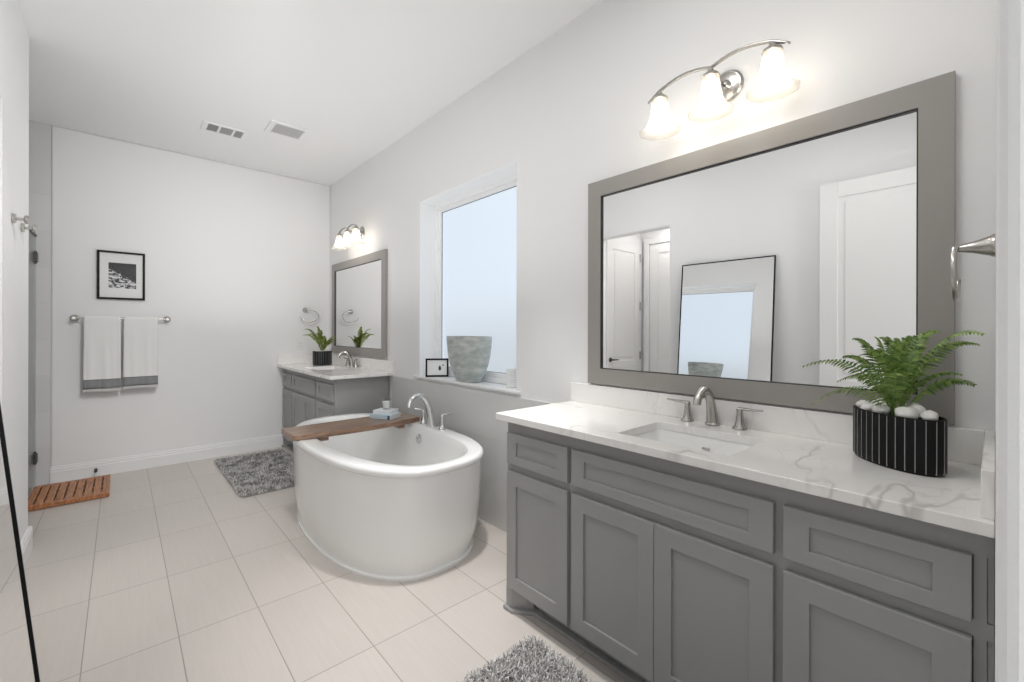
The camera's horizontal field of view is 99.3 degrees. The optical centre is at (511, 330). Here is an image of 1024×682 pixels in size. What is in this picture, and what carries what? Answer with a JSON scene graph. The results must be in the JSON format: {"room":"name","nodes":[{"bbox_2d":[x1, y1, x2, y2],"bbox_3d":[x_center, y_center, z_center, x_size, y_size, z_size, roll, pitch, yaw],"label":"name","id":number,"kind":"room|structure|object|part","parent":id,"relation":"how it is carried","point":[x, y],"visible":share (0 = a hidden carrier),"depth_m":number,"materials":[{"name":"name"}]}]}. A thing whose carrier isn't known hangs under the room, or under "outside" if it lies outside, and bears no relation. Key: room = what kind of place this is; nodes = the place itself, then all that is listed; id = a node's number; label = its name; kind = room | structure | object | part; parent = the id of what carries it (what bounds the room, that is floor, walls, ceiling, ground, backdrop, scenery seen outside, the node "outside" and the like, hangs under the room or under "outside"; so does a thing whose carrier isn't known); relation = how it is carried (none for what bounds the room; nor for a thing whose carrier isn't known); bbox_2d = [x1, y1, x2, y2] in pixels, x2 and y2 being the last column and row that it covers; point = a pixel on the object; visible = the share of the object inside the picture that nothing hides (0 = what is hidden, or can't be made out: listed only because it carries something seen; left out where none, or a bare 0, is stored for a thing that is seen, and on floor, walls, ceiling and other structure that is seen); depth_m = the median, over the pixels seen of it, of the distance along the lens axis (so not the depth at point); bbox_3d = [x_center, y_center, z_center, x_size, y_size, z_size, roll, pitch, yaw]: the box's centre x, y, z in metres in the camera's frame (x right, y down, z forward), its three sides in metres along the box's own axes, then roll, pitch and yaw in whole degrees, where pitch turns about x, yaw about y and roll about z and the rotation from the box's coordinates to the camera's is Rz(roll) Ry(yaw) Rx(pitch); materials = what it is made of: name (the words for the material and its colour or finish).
{"room":"bathroom","nodes":[
{"label":"bathroom","id":0,"kind":"room"},
{"bbox_2d":[0,0,51,541],"bbox_3d":[-2.644,-0.217,1.239,1.464,3.040,5.620,0,0,-42],"label":"wall","id":1,"kind":"structure","parent":0,"point":[14,38],"depth_m":2.43,"materials":[{"name":"white paint"}]},
{"bbox_2d":[11,213,29,223],"bbox_3d":[-2.486,-0.561,2.202,0.058,0.048,0.048,0,0,-42],"label":"robe hook","id":2,"kind":"object","parent":1,"relation":"attached to","point":[14,218],"visible":1,"depth_m":2.20,"materials":[{"name":"silver metal"}]},
{"bbox_2d":[20,526,32,567],"bbox_3d":[-1.633,1.237,1.128,0.137,0.138,3.857,0,0,-42],"label":"baseboard","id":3,"kind":"structure","parent":1,"relation":"attached to","point":[26,543],"depth_m":2.47,"materials":[{"name":"white paint"}]},
{"bbox_2d":[20,223,36,232],"bbox_3d":[-2.666,-0.562,2.402,0.058,0.048,0.048,0,0,-42],"label":"robe hook","id":4,"kind":"object","parent":1,"relation":"attached to","point":[33,228],"visible":1,"depth_m":2.40,"materials":[{"name":"silver metal"}]},
{"bbox_2d":[29,226,37,464],"bbox_3d":[-3.446,0.242,3.080,0.085,2.078,1.528,0,0,-42],"label":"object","id":5,"kind":"structure","parent":1,"relation":"attached to","point":[34,457],"depth_m":3.58,"materials":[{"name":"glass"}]},
{"bbox_2d":[51,126,329,466],"bbox_3d":[-3.097,-0.218,4.517,2.315,3.040,0.140,0,0,-42],"label":"wall","id":6,"kind":"structure","parent":0,"point":[235,256],"depth_m":4.28,"materials":[{"name":"white paint"}]},
{"bbox_2d":[70,315,170,321],"bbox_3d":[-3.542,-0.104,3.964,0.690,0.059,0.086,0,0,-42],"label":"towel bar","id":7,"kind":"object","parent":6,"relation":"attached to","point":[72,317],"visible":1,"depth_m":3.79,"materials":[{"name":"silver metal"}]},
{"bbox_3d":[-3.776,-0.104,3.753,0.060,0.059,0.086,0,0,-42],"label":"post","id":8,"kind":"part","parent":7,"relation":"part of","materials":[{"name":"silver metal"}]},
{"bbox_2d":[83,316,120,392],"bbox_3d":[-3.622,0.212,3.850,0.246,0.674,0.061,0,0,-42],"label":"hand towel","id":9,"kind":"object","parent":7,"relation":"hanging from","point":[102,334],"visible":1,"depth_m":3.83,"materials":[{"name":"white fabric"}]},
{"bbox_2d":[123,316,157,389],"bbox_3d":[-3.431,0.208,4.022,0.248,0.667,0.061,0,0,-42],"label":"hand towel","id":10,"kind":"object","parent":7,"relation":"hanging from","point":[140,345],"visible":1,"depth_m":4.00,"materials":[{"name":"white fabric"}]},
{"bbox_3d":[-3.308,-0.103,4.174,0.060,0.059,0.086,0,0,-42],"label":"post","id":11,"kind":"part","parent":7,"relation":"part of","materials":[{"name":"silver metal"}]},
{"bbox_2d":[97,250,144,299],"bbox_3d":[-3.569,-0.497,3.979,0.327,0.436,0.025,0,0,-42],"label":"framed print","id":12,"kind":"object","parent":6,"relation":"attached to","point":[120,275],"visible":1,"depth_m":3.97,"materials":[{"name":"black"}]},
{"bbox_2d":[50,434,282,483],"bbox_3d":[-3.231,1.233,4.295,1.825,0.138,0.017,0,0,-42],"label":"baseboard","id":13,"kind":"structure","parent":6,"relation":"attached to","point":[63,473],"depth_m":4.16,"materials":[{"name":"white paint"}]},
{"bbox_2d":[300,308,318,322],"bbox_3d":[-2.350,-0.174,5.040,0.210,0.174,0.080,0,0,-42],"label":"towel ring","id":14,"kind":"object","parent":6,"relation":"attached to","point":[305,310],"visible":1,"depth_m":5.03,"materials":[{"name":"silver metal"}]},
{"bbox_2d":[17,0,601,185],"bbox_3d":[-1.724,-1.784,2.063,3.990,0.100,5.620,0,0,-42],"label":"ceiling","id":15,"kind":"structure","parent":0,"point":[359,76],"depth_m":2.85,"materials":[{"name":"white paint"}]},
{"bbox_2d":[200,120,247,139],"bbox_3d":[-2.502,-1.732,3.781,0.320,0.008,0.205,0,0,-42],"label":"ceiling vent","id":16,"kind":"object","parent":15,"relation":"in","point":[206,126],"visible":1,"depth_m":3.77,"materials":[{"name":"white paint"}]},
{"bbox_2d":[264,120,307,140],"bbox_3d":[-1.958,-1.728,3.770,0.285,0.014,0.260,0,0,-42],"label":"exhaust fan","id":17,"kind":"object","parent":15,"relation":"attached to","point":[274,127],"visible":1,"depth_m":3.76,"materials":[{"name":"white paint"}]},
{"bbox_2d":[271,124,303,138],"bbox_3d":[-1.948,-1.725,3.778,0.216,0.004,0.200,0,0,-42],"label":"grille","id":18,"kind":"object","parent":17,"relation":"attached to","point":[283,130],"depth_m":3.78,"materials":[{"name":"grey metal"}]},
{"bbox_2d":[313,351,331,365],"bbox_3d":[-2.097,0.307,4.813,0.208,0.155,0.165,0,0,-42],"label":"pot","id":19,"kind":"object","parent":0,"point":[319,357],"depth_m":4.73,"materials":[{"name":"grey ceramic"}]},
{"bbox_2d":[24,447,628,681],"bbox_3d":[-0.969,1.338,1.216,3.990,0.060,7.900,0,0,-42],"label":"floor","id":20,"kind":"structure","parent":0,"point":[172,575],"depth_m":2.12,"materials":[{"name":"beige tile"}]},
{"bbox_2d":[0,404,39,681],"bbox_3d":[-1.312,0.333,1.032,0.203,1.948,0.810,0,0,-40],"label":"floor mirror","id":21,"kind":"object","parent":20,"relation":"on","point":[18,657],"visible":1,"depth_m":1.29,"materials":[{"name":"black mirror"}]},
{"bbox_2d":[28,474,110,510],"bbox_3d":[-3.500,1.282,3.456,0.453,0.037,0.565,0,0,-42],"label":"bath mat","id":22,"kind":"object","parent":20,"relation":"on","point":[41,503],"visible":0.91,"depth_m":3.39,"materials":[{"name":"brown wood"}]},
{"bbox_3d":[-3.326,1.281,3.263,0.453,0.034,0.045,0,0,-42],"label":"rail","id":23,"kind":"part","parent":22,"relation":"part of","materials":[{"name":"brown wood"}]},
{"bbox_3d":[-3.673,1.280,3.649,0.453,0.034,0.045,0,0,-42],"label":"rail","id":24,"kind":"part","parent":22,"relation":"part of","materials":[{"name":"brown wood"}]},
{"bbox_2d":[214,448,294,497],"bbox_3d":[-2.298,1.287,4.038,0.641,0.033,1.298,0,0,-42],"label":"shag rug","id":25,"kind":"object","parent":20,"relation":"on","point":[249,474],"visible":0.88,"depth_m":3.95,"materials":[{"name":"grey carpet"}]},
{"bbox_2d":[282,369,388,447],"bbox_3d":[-1.865,0.861,4.464,0.517,0.888,1.571,0,0,-42],"label":"vanity cabinet","id":26,"kind":"object","parent":20,"relation":"on","point":[305,397],"visible":0.46,"depth_m":4.00,"materials":[{"name":"grey paint"}]},
{"bbox_3d":[-2.448,0.542,4.746,0.020,0.143,0.320,0,0,-42],"label":"drawer","id":27,"kind":"part","parent":26,"relation":"part of","materials":[{"name":"grey paint"}]},
{"bbox_3d":[-2.449,0.920,4.746,0.020,0.543,0.320,0,0,-42],"label":"door","id":28,"kind":"part","parent":26,"relation":"part of","materials":[{"name":"grey paint"}]},
{"bbox_3d":[-2.196,0.921,4.465,0.020,0.543,0.356,0,0,-42],"label":"door","id":29,"kind":"part","parent":26,"relation":"part of","materials":[{"name":"grey paint"}]},
{"bbox_3d":[-2.075,0.543,4.332,0.020,0.143,0.715,0,0,-42],"label":"drawer","id":30,"kind":"part","parent":26,"relation":"part of","materials":[{"name":"grey paint"}]},
{"bbox_3d":[-1.956,0.922,4.198,0.020,0.543,0.356,0,0,-42],"label":"door","id":31,"kind":"part","parent":26,"relation":"part of","materials":[{"name":"grey paint"}]},
{"bbox_3d":[-2.033,0.808,4.314,0.020,0.783,1.560,0,0,-42],"label":"frame","id":32,"kind":"part","parent":26,"relation":"part of","materials":[{"name":"grey paint"}]},
{"bbox_3d":[-1.672,0.544,3.883,0.020,0.143,0.392,0,0,-42],"label":"drawer","id":33,"kind":"part","parent":26,"relation":"part of","materials":[{"name":"grey paint"}]},
{"bbox_3d":[-1.673,0.922,3.883,0.020,0.543,0.392,0,0,-42],"label":"door","id":34,"kind":"part","parent":26,"relation":"part of","materials":[{"name":"grey paint"}]},
{"bbox_2d":[277,354,393,379],"bbox_3d":[-1.851,0.349,4.430,0.574,0.132,1.653,0,0,-42],"label":"countertop","id":35,"kind":"structure","parent":26,"relation":"on","point":[368,367],"depth_m":4.34,"materials":[{"name":"white stone"}]},
{"bbox_2d":[303,326,336,365],"bbox_3d":[-2.087,0.170,4.800,0.353,0.429,0.219,0,0,-6],"label":"potted fern","id":36,"kind":"object","parent":35,"relation":"on","point":[321,357],"visible":0.96,"depth_m":4.77,"materials":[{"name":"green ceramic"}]},
{"bbox_2d":[337,351,358,366],"bbox_3d":[-1.746,0.304,4.577,0.185,0.166,0.392,0,0,-42],"label":"sink faucet","id":37,"kind":"object","parent":35,"relation":"on","point":[349,362],"visible":0.99,"depth_m":4.59,"materials":[{"name":"silver metal"}]},
{"bbox_2d":[293,413,482,581],"bbox_3d":[-0.908,1.008,2.951,0.926,0.600,1.752,0,0,-42],"label":"bathtub","id":38,"kind":"object","parent":20,"relation":"on","point":[391,504],"visible":0.9,"depth_m":2.35,"materials":[{"name":"white ceramic"}]},
{"bbox_2d":[281,412,418,440],"bbox_3d":[-1.130,0.702,3.151,0.913,0.066,0.329,0,0,-42],"label":"tray","id":39,"kind":"object","parent":38,"relation":"on","point":[320,431],"visible":0.98,"depth_m":3.02,"materials":[{"name":"brown wood"}]},
{"bbox_2d":[370,412,400,419],"bbox_3d":[-0.967,0.654,3.334,0.190,0.031,0.136,0,0,20],"label":"book","id":40,"kind":"object","parent":39,"relation":"on","point":[396,415],"visible":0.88,"depth_m":3.28,"materials":[{"name":"blue paper"}]},
{"bbox_2d":[373,408,397,414],"bbox_3d":[-0.970,0.624,3.352,0.155,0.027,0.115,0,0,17],"label":"book","id":41,"kind":"object","parent":40,"relation":"on","point":[389,411],"visible":1,"depth_m":3.31,"materials":[{"name":"white paper"}]},
{"bbox_2d":[382,400,390,408],"bbox_3d":[-0.972,0.569,3.370,0.072,0.082,0.072,0,0,-42],"label":"candle","id":42,"kind":"object","parent":41,"relation":"on","point":[386,404],"visible":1,"depth_m":3.35,"materials":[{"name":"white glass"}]},
{"bbox_3d":[-0.686,0.800,3.205,0.021,0.072,0.072,0,0,-42],"label":"overflow plate","id":43,"kind":"part","parent":38,"relation":"part of","materials":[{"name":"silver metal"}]},
{"bbox_2d":[406,393,452,429],"bbox_3d":[-0.635,0.582,3.159,0.283,0.260,0.318,0,0,-42],"label":"tub faucet","id":44,"kind":"object","parent":38,"relation":"on","point":[431,420],"visible":1,"depth_m":3.16,"materials":[{"name":"silver metal"}]},
{"bbox_3d":[-0.650,0.582,3.149,0.246,0.260,0.078,0,0,-42],"label":"spout","id":45,"kind":"part","parent":44,"relation":"part of","materials":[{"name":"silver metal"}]},
{"bbox_3d":[-0.671,0.655,3.305,0.052,0.106,0.052,0,0,-42],"label":"handle","id":46,"kind":"part","parent":44,"relation":"part of","materials":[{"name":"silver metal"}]},
{"bbox_3d":[-0.500,0.655,3.114,0.052,0.106,0.052,0,0,-42],"label":"handle","id":47,"kind":"part","parent":44,"relation":"part of","materials":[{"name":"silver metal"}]},
{"bbox_2d":[462,632,598,681],"bbox_3d":[0.185,1.289,1.278,0.630,0.041,0.990,0,0,-42],"label":"shag rug","id":48,"kind":"object","parent":20,"relation":"on","point":[528,661],"visible":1,"depth_m":1.65,"materials":[{"name":"grey carpet"}]},
{"bbox_2d":[503,422,994,681],"bbox_3d":[0.671,0.868,1.645,0.517,0.888,1.555,0,0,-42],"label":"vanity cabinet","id":49,"kind":"object","parent":20,"relation":"on","point":[657,569],"visible":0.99,"depth_m":1.30,"materials":[{"name":"grey paint"}]},
{"bbox_3d":[0.106,0.549,1.906,0.020,0.143,0.370,0,0,-42],"label":"drawer","id":50,"kind":"part","parent":49,"relation":"part of","materials":[{"name":"grey paint"}]},
{"bbox_3d":[0.106,0.927,1.906,0.020,0.543,0.370,0,0,-42],"label":"door","id":51,"kind":"part","parent":49,"relation":"part of","materials":[{"name":"grey paint"}]},
{"bbox_3d":[0.365,0.927,1.618,0.020,0.543,0.364,0,0,-42],"label":"door","id":52,"kind":"part","parent":49,"relation":"part of","materials":[{"name":"grey paint"}]},
{"bbox_3d":[0.487,0.550,1.483,0.020,0.143,0.727,0,0,-42],"label":"drawer","id":53,"kind":"part","parent":49,"relation":"part of","materials":[{"name":"grey paint"}]},
{"bbox_3d":[0.609,0.928,1.347,0.020,0.543,0.362,0,0,-42],"label":"door","id":54,"kind":"part","parent":49,"relation":"part of","materials":[{"name":"grey paint"}]},
{"bbox_2d":[496,382,994,537],"bbox_3d":[0.657,0.356,1.653,0.559,0.132,1.576,0,0,-42],"label":"countertop","id":55,"kind":"structure","parent":49,"relation":"on","point":[806,451],"depth_m":1.37,"materials":[{"name":"white stone"}]},
{"bbox_2d":[634,429,750,455],"bbox_3d":[0.653,0.495,1.609,0.368,0.145,0.473,0,0,-42],"label":"sink","id":56,"kind":"object","parent":55,"relation":"in","point":[722,447],"visible":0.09,"depth_m":1.74,"materials":[{"name":"white ceramic"}]},
{"bbox_2d":[667,386,762,430],"bbox_3d":[0.785,0.310,1.762,0.185,0.166,0.392,0,0,-42],"label":"sink faucet","id":57,"kind":"object","parent":55,"relation":"on","point":[711,409],"visible":1,"depth_m":1.77,"materials":[{"name":"silver metal"}]},
{"bbox_3d":[0.729,0.310,1.910,0.098,0.015,0.020,0,0,40],"label":"lever","id":58,"kind":"part","parent":57,"relation":"part of","materials":[{"name":"silver metal"}]},
{"bbox_3d":[0.759,0.351,1.884,0.054,0.082,0.054,0,0,-42],"label":"handle","id":59,"kind":"part","parent":57,"relation":"part of","materials":[{"name":"silver metal"}]},
{"bbox_3d":[0.785,0.310,1.762,0.185,0.166,0.060,0,0,-42],"label":"spout","id":60,"kind":"part","parent":57,"relation":"part of","materials":[{"name":"silver metal"}]},
{"bbox_3d":[0.903,0.351,1.724,0.054,0.082,0.054,0,0,-42],"label":"handle","id":61,"kind":"part","parent":57,"relation":"part of","materials":[{"name":"silver metal"}]},
{"bbox_3d":[0.926,0.311,1.691,0.020,0.015,0.098,0,0,-34],"label":"lever","id":62,"kind":"part","parent":57,"relation":"part of","materials":[{"name":"silver metal"}]},
{"bbox_2d":[803,330,985,476],"bbox_3d":[1.064,0.196,1.224,0.423,0.393,0.368,0,0,-42],"label":"potted fern","id":63,"kind":"object","parent":55,"relation":"on","point":[919,446],"visible":0.92,"depth_m":1.24,"materials":[{"name":"black matte ceramic"},{"name":"green fern foliage"},{"name":"white pebbles"}]},
{"bbox_2d":[855,400,870,407],"bbox_3d":[1.113,0.236,1.375,0.044,0.030,0.038,0,0,-23],"label":"pebble","id":64,"kind":"object","parent":63,"relation":"on","point":[860,403],"visible":0.44,"depth_m":1.37,"materials":[{"name":"white stone"}]},
{"bbox_2d":[860,403,874,410],"bbox_3d":[1.091,0.238,1.330,0.039,0.029,0.039,0,0,-19],"label":"pebble","id":65,"kind":"object","parent":63,"relation":"on","point":[866,406],"visible":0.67,"depth_m":1.32,"materials":[{"name":"white stone"}]},
{"bbox_2d":[872,405,889,413],"bbox_3d":[1.093,0.235,1.287,0.054,0.034,0.040,0,0,-42],"label":"pebble","id":66,"kind":"object","parent":63,"relation":"on","point":[882,409],"visible":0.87,"depth_m":1.27,"materials":[{"name":"white stone"}]},
{"bbox_2d":[871,398,896,407],"bbox_3d":[1.137,0.231,1.330,0.061,0.047,0.062,0,0,-42],"label":"pebble","id":67,"kind":"object","parent":63,"relation":"on","point":[881,398],"visible":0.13,"depth_m":1.33,"materials":[{"name":"white stone"}]},
{"bbox_2d":[853,405,947,476],"bbox_3d":[1.132,0.316,1.283,0.144,0.152,0.260,0,0,-3],"label":"pot","id":68,"kind":"object","parent":63,"relation":"on","point":[919,446],"depth_m":1.20,"materials":[{"name":"black ceramic"}]},
{"bbox_2d":[894,406,918,418],"bbox_3d":[1.107,0.234,1.222,0.058,0.038,0.053,0,0,-42],"label":"pebble","id":69,"kind":"object","parent":63,"relation":"on","point":[905,411],"visible":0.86,"depth_m":1.21,"materials":[{"name":"white stone"}]},
{"bbox_2d":[905,403,925,417],"bbox_3d":[1.165,0.232,1.256,0.060,0.045,0.048,0,0,-42],"label":"pebble","id":70,"kind":"object","parent":63,"relation":"on","point":[919,407],"visible":0.42,"depth_m":1.24,"materials":[{"name":"white stone"}]},
{"bbox_2d":[920,412,938,419],"bbox_3d":[1.134,0.239,1.184,0.038,0.030,0.037,0,0,-42],"label":"pebble","id":71,"kind":"object","parent":63,"relation":"on","point":[925,415],"visible":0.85,"depth_m":1.18,"materials":[{"name":"white stone"}]},
{"bbox_2d":[922,410,938,416],"bbox_3d":[1.163,0.236,1.212,0.041,0.028,0.036,0,0,-42],"label":"pebble","id":72,"kind":"object","parent":63,"relation":"on","point":[930,411],"visible":0.31,"depth_m":1.21,"materials":[{"name":"white stone"}]},
{"bbox_3d":[0.865,0.551,1.063,0.020,0.143,0.355,0,0,-42],"label":"drawer","id":73,"kind":"part","parent":49,"relation":"part of","materials":[{"name":"grey paint"}]},
{"bbox_3d":[0.864,0.929,1.063,0.020,0.543,0.355,0,0,-42],"label":"door","id":74,"kind":"part","parent":49,"relation":"part of","materials":[{"name":"grey paint"}]},
{"bbox_2d":[330,0,996,681],"bbox_3d":[-0.324,-0.211,3.326,0.215,3.040,5.620,0,0,-42],"label":"wall","id":75,"kind":"structure","parent":0,"point":[573,111],"depth_m":2.18,"materials":[{"name":"white paint"}]},
{"bbox_2d":[336,224,364,244],"bbox_3d":[-1.656,-0.969,4.467,0.240,0.226,0.606,0,0,-42],"label":"vanity light","id":76,"kind":"object","parent":75,"relation":"attached to","point":[361,232],"visible":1,"depth_m":4.49,"materials":[{"name":"white glass"}]},
{"bbox_3d":[-1.681,-1.030,4.444,0.016,0.065,0.548,0,0,-42],"label":"curved arm","id":77,"kind":"part","parent":76,"relation":"part of","materials":[{"name":"silver metal"}]},
{"bbox_3d":[-1.578,-1.016,4.537,0.030,0.132,0.132,0,0,-42],"label":"plate","id":78,"kind":"part","parent":76,"relation":"part of","materials":[{"name":"silver metal"}]},
{"bbox_2d":[331,249,387,357],"bbox_3d":[-1.651,-0.249,4.619,0.026,1.030,1.393,0,0,-42],"label":"wall mirror","id":79,"kind":"object","parent":75,"relation":"attached to","point":[359,284],"visible":0.98,"depth_m":4.52,"materials":[{"name":"grey mirror"}]},
{"bbox_2d":[335,260,380,348],"bbox_3d":[-1.647,-0.249,4.622,0.010,0.872,1.235,0,0,-42],"label":"mirror glass","id":80,"kind":"object","parent":79,"relation":"attached to","point":[358,284],"depth_m":4.58,"materials":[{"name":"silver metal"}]},
{"bbox_2d":[332,354,393,371],"bbox_3d":[-1.639,0.335,4.609,0.019,0.102,1.630,0,0,-42],"label":"backsplash","id":81,"kind":"structure","parent":75,"relation":"attached to","point":[377,364],"depth_m":4.36,"materials":[{"name":"white stone"}]},
{"bbox_2d":[414,375,520,394],"bbox_3d":[-0.335,0.394,3.271,0.172,0.020,1.317,0,0,-42],"label":"sill","id":82,"kind":"structure","parent":75,"relation":"attached to","point":[483,385],"depth_m":3.10,"materials":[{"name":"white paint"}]},
{"bbox_2d":[425,358,448,376],"bbox_3d":[-0.614,0.308,3.566,0.186,0.151,0.033,0,0,-9],"label":"frame","id":83,"kind":"object","parent":82,"relation":"on","point":[435,367],"visible":1,"depth_m":3.56,"materials":[{"name":"black"}]},
{"bbox_2d":[446,336,491,382],"bbox_3d":[-0.327,0.215,3.264,0.196,0.338,0.490,0,0,-42],"label":"planter","id":84,"kind":"object","parent":82,"relation":"on","point":[469,356],"visible":1,"depth_m":3.14,"materials":[{"name":"grey stone"}]},
{"bbox_2d":[506,369,515,387],"bbox_3d":[0.004,0.323,2.926,0.084,0.127,0.042,0,0,-6],"label":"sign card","id":85,"kind":"object","parent":82,"relation":"on","point":[510,373],"visible":0.8,"depth_m":2.92,"materials":[{"name":"white paper"}]},
{"bbox_2d":[419,161,516,374],"bbox_3d":[-0.318,-0.349,3.275,0.153,1.467,1.216,0,0,-42],"label":"trim","id":86,"kind":"structure","parent":75,"relation":"attached to","point":[427,207],"depth_m":3.69,"materials":[{"name":"white paint"}]},
{"bbox_2d":[392,376,552,531],"bbox_3d":[-0.385,0.866,3.219,0.014,0.886,2.145,0,0,-42],"label":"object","id":87,"kind":"structure","parent":75,"relation":"attached to","point":[474,412],"depth_m":3.01,"materials":[{"name":"grey paint"}]},
{"bbox_2d":[435,174,516,383],"bbox_3d":[-0.242,-0.348,3.343,0.060,1.465,1.212,0,0,-42],"label":"window","id":88,"kind":"structure","parent":75,"relation":"in","point":[476,230],"depth_m":3.33,"materials":[{"name":"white glass"}]},
{"bbox_2d":[648,39,790,121],"bbox_3d":[0.805,-0.963,1.731,0.240,0.226,0.606,0,0,-42],"label":"vanity light","id":89,"kind":"object","parent":75,"relation":"attached to","point":[726,87],"visible":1,"depth_m":1.75,"materials":[{"name":"silver metal"}]},
{"bbox_3d":[0.634,-0.932,1.869,0.044,0.072,0.044,0,0,-42],"label":"bulb","id":90,"kind":"part","parent":89,"relation":"part of","materials":[{"name":"white glass"}]},
{"bbox_3d":[0.780,-0.936,1.708,0.044,0.072,0.044,0,0,-42],"label":"bulb","id":91,"kind":"part","parent":89,"relation":"part of","materials":[{"name":"white glass"}]},
{"bbox_3d":[0.828,-1.014,1.751,0.132,0.036,0.014,0,0,-42],"label":"stem","id":92,"kind":"part","parent":89,"relation":"part of","materials":[{"name":"silver metal"}]},
{"bbox_3d":[0.883,-1.010,1.801,0.030,0.132,0.132,0,0,-42],"label":"plate","id":93,"kind":"part","parent":89,"relation":"part of","materials":[{"name":"silver metal"}]},
{"bbox_3d":[0.925,-0.932,1.546,0.044,0.072,0.044,0,0,-42],"label":"bulb","id":94,"kind":"part","parent":89,"relation":"part of","materials":[{"name":"white glass"}]},
{"bbox_2d":[588,71,955,424],"bbox_3d":[0.871,-0.247,1.815,0.026,1.058,1.371,0,0,-42],"label":"wall mirror","id":95,"kind":"object","parent":75,"relation":"attached to","point":[735,266],"visible":0.93,"depth_m":1.63,"materials":[{"name":"grey mirror"}]},
{"bbox_2d":[602,111,916,392],"bbox_3d":[0.875,-0.247,1.819,0.010,0.900,1.213,0,0,-42],"label":"mirror glass","id":96,"kind":"object","parent":95,"relation":"attached to","point":[759,265],"depth_m":1.67,"materials":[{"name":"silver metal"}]},
{"bbox_2d":[571,382,984,465],"bbox_3d":[0.851,0.341,1.841,0.019,0.102,1.555,0,0,-42],"label":"backsplash","id":97,"kind":"structure","parent":75,"relation":"attached to","point":[965,445],"depth_m":1.68,"materials":[{"name":"white stone"}]},
{"bbox_2d":[995,0,1023,681],"bbox_3d":[0.590,-0.208,0.443,2.281,3.040,0.130,0,0,-42],"label":"wall","id":98,"kind":"structure","parent":0,"point":[1009,471],"depth_m":0.33,"materials":[{"name":"white paint"}]},
{"bbox_2d":[950,234,995,300],"bbox_3d":[1.214,-0.165,1.147,0.210,0.174,0.080,0,0,-42],"label":"towel ring","id":99,"kind":"object","parent":98,"relation":"attached to","point":[984,246],"visible":1,"depth_m":1.13,"materials":[{"name":"silver metal"}]},
{"bbox_3d":[1.237,-0.222,1.167,0.060,0.059,0.080,0,0,-42],"label":"post","id":100,"kind":"part","parent":99,"relation":"part of","materials":[{"name":"silver metal"}]}
]}

